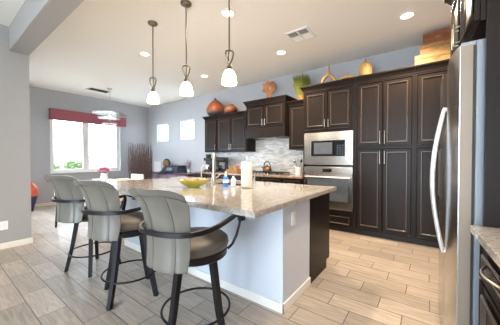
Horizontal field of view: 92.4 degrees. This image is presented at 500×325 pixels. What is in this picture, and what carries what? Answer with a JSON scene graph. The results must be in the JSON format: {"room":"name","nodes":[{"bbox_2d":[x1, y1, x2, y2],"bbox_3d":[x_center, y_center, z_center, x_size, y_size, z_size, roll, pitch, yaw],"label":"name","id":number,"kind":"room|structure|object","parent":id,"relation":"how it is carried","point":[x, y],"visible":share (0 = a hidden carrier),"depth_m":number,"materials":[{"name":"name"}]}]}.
{"room":"kitchen","nodes":[
{"label":"kitchen","id":0,"kind":"room"},
{"bbox_2d":[0,24,31,242],"bbox_3d":[-4.779,-0.320,1.589,0.160,3.090,4.955,1,1,37],"label":"wall","id":1,"kind":"structure","parent":0,"point":[15,164],"depth_m":3.40,"materials":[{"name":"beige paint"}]},
{"bbox_2d":[0,221,7,229],"bbox_3d":[-3.420,0.873,3.301,0.010,0.120,0.123,1,1,37],"label":"wall outlet","id":2,"kind":"object","parent":1,"relation":"attached to","point":[4,224],"visible":1,"depth_m":3.32,"materials":[{"name":"white plastic"}]},
{"bbox_2d":[0,237,32,249],"bbox_3d":[-4.705,1.183,1.567,0.014,0.085,4.969,1,1,37],"label":"baseboard","id":3,"kind":"structure","parent":1,"relation":"attached to","point":[15,243],"depth_m":3.41,"materials":[{"name":"white wood"}]},
{"bbox_2d":[29,86,148,203],"bbox_3d":[-4.926,-0.407,7.088,0.160,3.090,4.020,1,1,37],"label":"wall","id":4,"kind":"structure","parent":0,"point":[135,131],"depth_m":6.77,"materials":[{"name":"paint"}]},
{"bbox_2d":[35,202,55,206],"bbox_3d":[-4.806,1.095,7.128,0.014,0.085,3.850,1,1,37],"label":"baseboard","id":5,"kind":"structure","parent":4,"relation":"attached to","point":[48,203],"depth_m":6.32,"materials":[{"name":"white wood"}]},
{"bbox_2d":[50,120,120,173],"bbox_3d":[-4.836,-0.498,7.157,0.158,1.570,1.820,1,1,37],"label":"window","id":6,"kind":"structure","parent":4,"relation":"in","point":[85,127],"depth_m":7.10,"materials":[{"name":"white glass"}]},
{"bbox_2d":[49,108,126,126],"bbox_3d":[-4.705,-1.298,7.122,0.132,0.284,1.990,1,1,37],"label":"window valance","id":7,"kind":"object","parent":4,"relation":"attached to","point":[54,114],"visible":1,"depth_m":6.92,"materials":[{"name":"red fabric"}]},
{"bbox_2d":[0,201,442,324],"bbox_3d":[-2.908,1.266,2.142,9.400,0.100,9.950,1,1,37],"label":"floor","id":8,"kind":"structure","parent":0,"point":[365,280],"depth_m":2.26,"materials":[{"name":"beige tile"}]},
{"bbox_2d":[31,180,37,210],"bbox_3d":[-5.261,0.795,5.713,0.330,0.730,0.330,1,1,37],"label":"floor vase","id":9,"kind":"object","parent":8,"relation":"on","point":[34,189],"visible":0.31,"depth_m":5.69,"materials":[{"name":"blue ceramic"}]},
{"bbox_2d":[54,193,83,227],"bbox_3d":[-3.303,0.751,4.571,0.512,0.857,0.530,0,1,7],"label":"dining chair","id":10,"kind":"object","parent":8,"relation":"on","point":[54,193],"visible":0.05,"depth_m":4.36,"materials":[{"name":"white fabric"}]},
{"bbox_2d":[44,175,125,277],"bbox_3d":[-1.826,0.663,2.654,0.549,1.090,0.712,0,1,11],"label":"bar stool","id":11,"kind":"object","parent":8,"relation":"on","point":[69,199],"visible":0.71,"depth_m":2.43,"materials":[{"name":"leather"}]},
{"bbox_2d":[73,180,158,310],"bbox_3d":[-1.139,0.671,2.144,0.559,1.090,0.750,0,1,15],"label":"bar stool","id":12,"kind":"object","parent":8,"relation":"on","point":[107,221],"visible":0.89,"depth_m":1.93,"materials":[{"name":"leather"}]},
{"bbox_2d":[112,178,134,209],"bbox_3d":[-2.629,0.748,4.772,0.530,0.857,0.512,1,1,35],"label":"dining chair","id":13,"kind":"object","parent":8,"relation":"on","point":[121,199],"visible":0.12,"depth_m":4.63,"materials":[{"name":"beige fabric"}]},
{"bbox_2d":[131,174,143,179],"bbox_3d":[-3.014,0.729,5.982,0.512,0.857,0.530,0,1,27],"label":"dining chair","id":14,"kind":"object","parent":8,"relation":"on","point":[135,176],"visible":0.13,"depth_m":6.15,"materials":[{"name":"white fabric"}]},
{"bbox_2d":[128,142,152,178],"bbox_3d":[-3.299,0.268,7.260,0.701,1.736,0.706,1,1,37],"label":"bundle","id":15,"kind":"object","parent":8,"relation":"on","point":[139,165],"visible":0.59,"depth_m":7.11,"materials":[{"name":"brown wood"}]},
{"bbox_2d":[151,171,196,178],"bbox_3d":[-2.412,0.718,7.443,2.000,0.830,0.455,1,1,37],"label":"sideboard","id":16,"kind":"object","parent":8,"relation":"on","point":[155,174],"visible":0.11,"depth_m":7.16,"materials":[{"name":"brown wood"}]},
{"bbox_2d":[154,162,160,171],"bbox_3d":[-2.995,0.136,7.850,0.260,0.322,0.116,0,1,16],"label":"photo frame","id":17,"kind":"object","parent":16,"relation":"on","point":[157,165],"visible":0.95,"depth_m":7.81,"materials":[{"name":"white plastic"}]},
{"bbox_2d":[155,163,159,170],"bbox_3d":[-3.007,0.136,7.808,0.220,0.280,0.008,0,1,16],"label":"picture","id":18,"kind":"object","parent":17,"relation":"attached to","point":[157,165],"depth_m":7.81,"materials":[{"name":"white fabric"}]},
{"bbox_2d":[163,159,170,165],"bbox_3d":[-2.680,0.087,7.710,0.246,0.420,0.100,0,1,11],"label":"clock","id":19,"kind":"object","parent":16,"relation":"on","point":[166,161],"visible":0.56,"depth_m":7.67,"materials":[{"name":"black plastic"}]},
{"bbox_2d":[160,165,186,172],"bbox_3d":[-2.370,0.197,7.249,0.720,0.215,0.525,1,1,33],"label":"printer","id":20,"kind":"object","parent":16,"relation":"on","point":[167,168],"visible":1,"depth_m":7.16,"materials":[{"name":"plastic"}]},
{"bbox_2d":[184,160,190,172],"bbox_3d":[-1.898,0.095,7.219,0.287,0.420,0.195,1,1,37],"label":"sprigs","id":21,"kind":"object","parent":16,"relation":"on","point":[188,161],"visible":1,"depth_m":7.22,"materials":[{"name":"plastic"}]},
{"bbox_2d":[129,188,241,324],"bbox_3d":[-0.416,0.680,1.609,0.554,1.090,0.747,0,1,22],"label":"bar stool","id":22,"kind":"object","parent":8,"relation":"on","point":[173,246],"visible":0.99,"depth_m":1.39,"materials":[{"name":"leather"}]},
{"bbox_2d":[197,173,217,178],"bbox_3d":[-0.914,0.715,6.216,0.748,0.875,0.666,1,1,37],"label":"base cabinet","id":23,"kind":"object","parent":8,"relation":"on","point":[198,174],"visible":0.16,"depth_m":5.99,"materials":[{"name":"brown wood"}]},
{"bbox_2d":[195,171,302,178],"bbox_3d":[-0.045,0.266,5.575,2.959,0.038,0.651,1,1,37],"label":"countertop","id":24,"kind":"structure","parent":23,"relation":"on","point":[203,172],"depth_m":4.95,"materials":[{"name":"brown stone"}]},
{"bbox_2d":[203,154,211,171],"bbox_3d":[-1.097,0.006,6.350,0.200,0.455,0.260,0,1,8],"label":"coffee maker","id":25,"kind":"object","parent":24,"relation":"on","point":[208,159],"visible":0.88,"depth_m":6.27,"materials":[{"name":"black plastic"}]},
{"bbox_2d":[215,157,228,171],"bbox_3d":[-0.741,0.053,6.085,0.332,0.370,0.280,0,1,16],"label":"coffee maker","id":26,"kind":"object","parent":24,"relation":"on","point":[221,162],"visible":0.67,"depth_m":6.07,"materials":[{"name":"black plastic"}]},
{"bbox_2d":[226,169,240,172],"bbox_3d":[-0.382,0.200,5.824,0.340,0.085,0.220,1,1,37],"label":"wicker tray","id":27,"kind":"object","parent":24,"relation":"on","point":[227,170],"visible":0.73,"depth_m":5.71,"materials":[{"name":"brown wicker"}]},
{"bbox_2d":[252,171,289,175],"bbox_3d":[0.366,0.228,5.221,0.920,0.048,0.500,1,1,37],"label":"cooktop","id":28,"kind":"object","parent":24,"relation":"in","point":[253,172],"visible":0.93,"depth_m":5.05,"materials":[{"name":"silver metal"}]},
{"bbox_2d":[261,161,271,171],"bbox_3d":[0.367,0.082,5.284,0.224,0.241,0.204,0,1,-3],"label":"kettle","id":29,"kind":"object","parent":28,"relation":"on","point":[267,168],"visible":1,"depth_m":5.22,"materials":[{"name":"orange metal"}]},
{"bbox_2d":[295,167,301,174],"bbox_3d":[0.990,0.172,4.870,0.132,0.170,0.132,1,1,37],"label":"utensil crock","id":30,"kind":"object","parent":24,"relation":"on","point":[298,170],"visible":0.86,"depth_m":4.81,"materials":[{"name":"white ceramic"}]},
{"bbox_2d":[124,192,329,313],"bbox_3d":[-0.522,0.763,3.030,2.596,0.878,1.430,1,1,37],"label":"kitchen island","id":31,"kind":"object","parent":8,"relation":"on","point":[274,257],"visible":0.48,"depth_m":2.17,"materials":[{"name":"paint"}]},
{"bbox_2d":[108,176,336,217],"bbox_3d":[-0.598,0.302,2.983,2.795,0.038,1.665,1,1,37],"label":"island countertop","id":32,"kind":"structure","parent":31,"relation":"on","point":[264,198],"depth_m":2.34,"materials":[{"name":"stone"}]},
{"bbox_2d":[177,179,208,186],"bbox_3d":[-0.659,0.241,2.794,0.370,0.088,0.259,0,1,0],"label":"fruit bowl","id":33,"kind":"object","parent":32,"relation":"on","point":[189,183],"visible":0.96,"depth_m":2.71,"materials":[{"name":"yellow ceramic"}]},
{"bbox_2d":[211,153,220,184],"bbox_3d":[-0.466,0.077,3.092,0.117,0.408,0.200,0,1,-29],"label":"kitchen faucet","id":34,"kind":"object","parent":32,"relation":"on","point":[214,176],"visible":0.99,"depth_m":3.02,"materials":[{"name":"silver metal"}]},
{"bbox_2d":[223,172,228,186],"bbox_3d":[-0.289,0.197,2.855,0.072,0.176,0.070,1,1,37],"label":"soap bottle","id":35,"kind":"object","parent":32,"relation":"on","point":[225,178],"visible":1,"depth_m":2.83,"materials":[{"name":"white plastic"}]},
{"bbox_2d":[231,176,235,185],"bbox_3d":[-0.200,0.224,2.877,0.062,0.120,0.061,1,1,37],"label":"lotion bottle","id":36,"kind":"object","parent":32,"relation":"on","point":[233,180],"visible":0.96,"depth_m":2.85,"materials":[{"name":"plastic"}]},
{"bbox_2d":[240,157,255,188],"bbox_3d":[-0.036,0.114,2.716,0.158,0.345,0.156,1,1,37],"label":"paper towel roll","id":37,"kind":"object","parent":32,"relation":"on","point":[246,167],"visible":0.99,"depth_m":2.66,"materials":[{"name":"white paper"}]},
{"bbox_2d":[291,211,294,225],"bbox_3d":[0.374,0.485,2.070,0.006,0.115,0.070,1,1,37],"label":"outlet plate","id":38,"kind":"object","parent":31,"relation":"attached to","point":[292,212],"depth_m":2.06,"materials":[{"name":"white plastic"}]},
{"bbox_2d":[218,174,240,179],"bbox_3d":[-0.311,0.722,5.770,0.748,0.875,0.666,1,1,37],"label":"base cabinet","id":39,"kind":"object","parent":8,"relation":"on","point":[237,177],"visible":0.17,"depth_m":5.50,"materials":[{"name":"brown wood"}]},
{"bbox_2d":[252,176,281,182],"bbox_3d":[0.393,0.730,5.250,0.998,0.875,0.666,1,1,37],"label":"base cabinet","id":40,"kind":"object","parent":8,"relation":"on","point":[260,179],"visible":0.09,"depth_m":4.91,"materials":[{"name":"brown wood"}]},
{"bbox_2d":[282,178,302,183],"bbox_3d":[0.967,0.737,4.824,0.428,0.875,0.666,1,1,37],"label":"base cabinet","id":41,"kind":"object","parent":8,"relation":"on","point":[284,180],"visible":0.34,"depth_m":4.58,"materials":[{"name":"brown wood"}]},
{"bbox_2d":[299,77,355,232],"bbox_3d":[1.493,-0.108,4.440,0.971,2.575,0.636,1,1,37],"label":"tall cabinet","id":42,"kind":"object","parent":8,"relation":"on","point":[330,106],"visible":0.68,"depth_m":4.13,"materials":[{"name":"brown wood"}]},
{"bbox_2d":[304,130,352,164],"bbox_3d":[1.496,-0.249,4.387,0.850,0.570,0.515,1,1,37],"label":"microwave","id":43,"kind":"object","parent":42,"relation":"in","point":[323,148],"visible":1,"depth_m":4.16,"materials":[{"name":"silver metal"}]},
{"bbox_2d":[304,166,352,211],"bbox_3d":[1.479,0.443,4.374,0.850,0.747,0.573,1,1,37],"label":"wall oven","id":44,"kind":"object","parent":42,"relation":"in","point":[341,199],"visible":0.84,"depth_m":4.09,"materials":[{"name":"silver metal"}]},
{"bbox_2d":[321,65,335,82],"bbox_3d":[1.396,-1.566,4.244,0.266,0.305,0.068,0,1,19],"label":"sculpture","id":45,"kind":"object","parent":42,"relation":"on","point":[328,74],"visible":0.88,"depth_m":4.23,"materials":[{"name":"gold metal"}]},
{"bbox_2d":[340,73,354,79],"bbox_3d":[1.684,-1.469,4.118,0.270,0.155,0.270,1,1,37],"label":"dish","id":46,"kind":"object","parent":42,"relation":"on","point":[347,75],"visible":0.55,"depth_m":4.01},
{"bbox_2d":[355,65,414,243],"bbox_3d":[2.208,-0.099,3.911,0.803,2.575,0.636,1,1,37],"label":"pantry cabinet","id":47,"kind":"object","parent":8,"relation":"on","point":[385,100],"visible":0.95,"depth_m":3.67,"materials":[{"name":"brown wood"}]},
{"bbox_2d":[359,59,371,75],"bbox_3d":[1.878,-1.538,3.899,0.200,0.300,0.200,1,1,37],"label":"gourd","id":48,"kind":"object","parent":47,"relation":"on","point":[365,68],"visible":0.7,"depth_m":3.82,"materials":[{"name":"gold metal"}]},
{"bbox_2d":[414,59,449,247],"bbox_3d":[2.833,-0.092,3.448,0.750,2.575,0.636,1,1,37],"label":"pantry cabinet","id":49,"kind":"object","parent":8,"relation":"on","point":[429,76],"visible":0.17,"depth_m":3.38,"materials":[{"name":"brown wood"}]},
{"bbox_2d":[414,49,449,64],"bbox_3d":[2.683,-1.458,3.450,0.508,0.155,0.352,1,1,37],"label":"storage box","id":50,"kind":"object","parent":49,"relation":"on","point":[444,54],"visible":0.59,"depth_m":3.34,"materials":[{"name":"yellow wood"}]},
{"bbox_2d":[420,38,450,54],"bbox_3d":[2.689,-1.609,3.431,0.418,0.145,0.302,1,1,37],"label":"storage box","id":51,"kind":"object","parent":50,"relation":"on","point":[445,44],"visible":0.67,"depth_m":3.33,"materials":[{"name":"brown wood"}]},
{"bbox_2d":[423,28,450,44],"bbox_3d":[2.679,-1.757,3.424,0.338,0.150,0.252,1,1,37],"label":"storage box","id":52,"kind":"object","parent":51,"relation":"on","point":[443,34],"visible":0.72,"depth_m":3.33,"materials":[{"name":"brown wood"}]},
{"bbox_2d":[430,38,485,324],"bbox_3d":[1.639,0.290,1.488,0.836,1.869,0.913,1,1,34],"label":"refrigerator","id":53,"kind":"object","parent":8,"relation":"on","point":[460,128],"visible":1,"depth_m":1.28,"materials":[{"name":"silver metal"}]},
{"bbox_2d":[479,244,499,324],"bbox_3d":[1.181,0.799,0.770,0.637,0.878,0.597,1,1,34],"label":"base cabinet","id":54,"kind":"object","parent":8,"relation":"on","point":[489,272],"visible":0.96,"depth_m":1.03,"materials":[{"name":"brown wood"}]},
{"bbox_2d":[483,0,499,227],"bbox_3d":[1.444,-0.015,0.984,0.700,2.500,0.022,1,1,34],"label":"end panel","id":55,"kind":"object","parent":8,"relation":"on","point":[491,183],"visible":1,"depth_m":1.16,"materials":[{"name":"brown wood"}]},
{"bbox_2d":[444,0,485,57],"bbox_3d":[1.692,-1.045,1.441,0.740,0.665,1.025,1,1,34],"label":"upper cabinet","id":56,"kind":"object","parent":55,"relation":"attached to","point":[468,17],"visible":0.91,"depth_m":1.44,"materials":[{"name":"brown wood"}]},
{"bbox_3d":[-3.205,0.787,5.347,1.100,0.757,1.100,1,1,37],"label":"dining table","id":57,"kind":"object","parent":8,"relation":"on","visible":0},
{"bbox_2d":[97,167,109,180],"bbox_3d":[-3.236,0.251,5.294,0.244,0.316,0.226,-1,1,-30],"label":"flower vase","id":58,"kind":"object","parent":57,"relation":"on","point":[104,177],"visible":0.98,"depth_m":5.25,"materials":[{"name":"white ceramic"}]},
{"bbox_3d":[0.844,0.807,0.272,0.637,0.878,0.599,1,1,34],"label":"base cabinet","id":59,"kind":"object","parent":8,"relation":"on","visible":0},
{"bbox_2d":[470,225,499,267],"bbox_3d":[1.023,0.342,0.503,0.648,0.037,1.250,1,1,34],"label":"countertop","id":60,"kind":"structure","parent":59,"relation":"on","point":[488,237],"depth_m":1.00,"materials":[{"name":"stone"}]},
{"bbox_2d":[0,0,451,107],"bbox_3d":[-2.908,-1.933,2.092,9.400,0.120,9.950,1,1,37],"label":"ceiling","id":61,"kind":"structure","parent":0,"point":[99,44],"depth_m":3.70,"materials":[{"name":"paint"}]},
{"bbox_2d":[9,0,83,55],"bbox_3d":[-1.017,-1.701,1.734,5.690,0.334,0.210,1,1,37],"label":"ceiling beam","id":62,"kind":"structure","parent":61,"relation":"attached to","point":[35,20],"depth_m":2.74,"materials":[{"name":"beige paint"}]},
{"bbox_2d":[85,87,111,93],"bbox_3d":[-4.052,-1.933,6.429,0.340,0.015,0.520,1,1,37],"label":"ceiling vent","id":63,"kind":"object","parent":61,"relation":"in","point":[89,88],"visible":1,"depth_m":6.42,"materials":[{"name":"white plastic"}]},
{"bbox_2d":[139,51,150,55],"bbox_3d":[-1.838,-1.900,4.193,0.188,0.012,0.188,1,1,37],"label":"recessed light","id":64,"kind":"object","parent":61,"relation":"in","point":[144,53],"visible":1,"depth_m":4.17,"materials":[{"name":"white plastic"}]},
{"bbox_2d":[147,20,158,103],"bbox_3d":[-1.318,-1.351,3.257,0.152,1.079,0.152,1,1,37],"label":"pendant light","id":65,"kind":"object","parent":61,"relation":"hanging from","point":[153,98],"visible":1,"depth_m":3.24,"materials":[{"name":"glass"}]},
{"bbox_2d":[180,0,192,95],"bbox_3d":[-0.756,-1.345,2.841,0.152,1.079,0.152,1,1,37],"label":"pendant light","id":66,"kind":"object","parent":61,"relation":"hanging from","point":[186,88],"visible":1,"depth_m":2.83,"materials":[{"name":"glass"}]},
{"bbox_2d":[221,8,234,17],"bbox_3d":[-0.277,-1.882,3.025,0.188,0.012,0.188,1,1,37],"label":"recessed light","id":67,"kind":"object","parent":61,"relation":"in","point":[224,12],"visible":0.88,"depth_m":3.02,"materials":[{"name":"white plastic"}]},
{"bbox_2d":[222,0,236,85],"bbox_3d":[-0.212,-1.338,2.438,0.152,1.079,0.152,1,1,37],"label":"pendant light","id":68,"kind":"object","parent":61,"relation":"hanging from","point":[229,77],"visible":1,"depth_m":2.42,"materials":[{"name":"glass"}]},
{"bbox_2d":[276,50,286,54],"bbox_3d":[0.542,-1.900,4.148,0.188,0.012,0.188,1,1,37],"label":"recessed light","id":69,"kind":"object","parent":61,"relation":"in","point":[280,52],"visible":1,"depth_m":4.13,"materials":[{"name":"white plastic"}]},
{"bbox_2d":[285,26,315,42],"bbox_3d":[0.752,-1.888,3.557,0.350,0.015,0.350,1,1,37],"label":"ceiling vent","id":70,"kind":"object","parent":61,"relation":"in","point":[304,33],"visible":1,"depth_m":3.54,"materials":[{"name":"white plastic"}]},
{"bbox_2d":[398,11,415,19],"bbox_3d":[2.012,-1.883,3.072,0.188,0.012,0.188,1,1,37],"label":"recessed light","id":71,"kind":"object","parent":61,"relation":"in","point":[409,14],"visible":1,"depth_m":3.07,"materials":[{"name":"white plastic"}]},
{"bbox_2d":[148,44,422,172],"bbox_3d":[0.015,-0.390,6.031,9.360,3.090,0.160,1,1,37],"label":"wall","id":72,"kind":"structure","parent":0,"point":[178,151],"depth_m":6.92,"materials":[{"name":"paint"}]},
{"bbox_2d":[159,124,167,141],"bbox_3d":[-2.915,-1.005,8.215,0.630,0.590,0.056,1,1,37],"label":"window","id":73,"kind":"structure","parent":72,"relation":"in","point":[160,126],"depth_m":8.36,"materials":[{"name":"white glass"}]},
{"bbox_2d":[182,120,193,139],"bbox_3d":[-1.876,-1.008,7.446,0.635,0.600,0.056,1,1,37],"label":"window","id":74,"kind":"structure","parent":72,"relation":"in","point":[183,122],"depth_m":7.59,"materials":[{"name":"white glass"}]},
{"bbox_2d":[202,115,219,152],"bbox_3d":[-0.962,-0.741,6.397,0.508,0.940,0.396,1,1,37],"label":"upper cabinet","id":75,"kind":"object","parent":72,"relation":"attached to","point":[210,121],"visible":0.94,"depth_m":6.25,"materials":[{"name":"brown wood"}]},
{"bbox_2d":[206,98,223,115],"bbox_3d":[-0.913,-1.453,6.290,0.470,0.485,0.470,1,1,37],"label":"vase","id":76,"kind":"object","parent":75,"relation":"on","point":[214,108],"visible":0.88,"depth_m":6.12,"materials":[{"name":"orange ceramic"}]},
{"bbox_2d":[216,110,255,151],"bbox_3d":[-0.367,-0.734,5.957,0.968,0.940,0.396,1,1,37],"label":"upper cabinet","id":77,"kind":"object","parent":72,"relation":"attached to","point":[231,127],"visible":0.92,"depth_m":5.80,"materials":[{"name":"brown wood"}]},
{"bbox_2d":[224,104,237,112],"bbox_3d":[-0.475,-1.323,5.993,0.356,0.235,0.303,1,1,37],"label":"vase","id":78,"kind":"object","parent":77,"relation":"on","point":[230,108],"visible":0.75,"depth_m":5.87,"materials":[{"name":"orange ceramic"}]},
{"bbox_2d":[219,138,302,173],"bbox_3d":[0.242,-0.148,5.764,2.728,0.781,0.003,1,1,37],"label":"backsplash","id":79,"kind":"structure","parent":72,"relation":"attached to","point":[277,152],"depth_m":5.57,"materials":[{"name":"tile"}]},
{"bbox_2d":[243,94,297,128],"bbox_3d":[0.430,-1.059,5.287,1.100,0.600,0.516,1,1,37],"label":"upper cabinet","id":80,"kind":"object","parent":72,"relation":"attached to","point":[271,111],"visible":0.94,"depth_m":5.06,"materials":[{"name":"brown wood"}]},
{"bbox_2d":[244,125,288,139],"bbox_3d":[0.434,-0.642,5.300,1.030,0.227,0.501,1,1,37],"label":"range hood","id":81,"kind":"object","parent":80,"relation":"attached to","point":[273,132],"visible":0.86,"depth_m":5.08,"materials":[{"name":"brown wood"}]},
{"bbox_2d":[262,81,275,97],"bbox_3d":[0.414,-1.565,5.202,0.314,0.414,0.090,0,1,8],"label":"driftwood sculpture","id":82,"kind":"object","parent":80,"relation":"on","point":[267,84],"visible":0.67,"depth_m":5.17,"materials":[{"name":"brown wood"}]},
{"bbox_2d":[286,99,302,149],"bbox_3d":[1.027,-0.753,4.924,0.478,0.970,0.396,1,1,37],"label":"upper cabinet","id":83,"kind":"object","parent":72,"relation":"attached to","point":[296,106],"visible":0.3,"depth_m":4.81,"materials":[{"name":"brown wood"}]},
{"bbox_2d":[292,71,310,99],"bbox_3d":[1.040,-1.502,4.809,0.363,0.530,0.368,1,1,37],"label":"grass plant","id":84,"kind":"object","parent":83,"relation":"on","point":[300,81],"visible":0.88,"depth_m":4.73,"materials":[{"name":"green plant"}]},
{"label":"outside","id":85,"kind":"structure","parent":0,"visible":0},
{"bbox_3d":[-8.189,1.236,11.060,9.700,0.080,16.000,1,1,37],"label":"ground","id":86,"kind":"structure","parent":85,"visible":0},
{"bbox_2d":[63,160,81,168],"bbox_3d":[-6.921,0.561,9.482,1.080,1.327,1.100,1,1,37],"label":"shrub","id":87,"kind":"object","parent":86,"relation":"on","point":[70,165],"visible":0.26,"depth_m":9.31,"materials":[{"name":"green plant"}]},
{"bbox_2d":[54,155,115,168],"bbox_3d":[-7.211,0.406,12.283,0.200,1.540,4.850,1,1,37],"label":"wall","id":88,"kind":"structure","parent":86,"relation":"on","point":[95,161],"depth_m":11.61,"materials":[{"name":"paint"}]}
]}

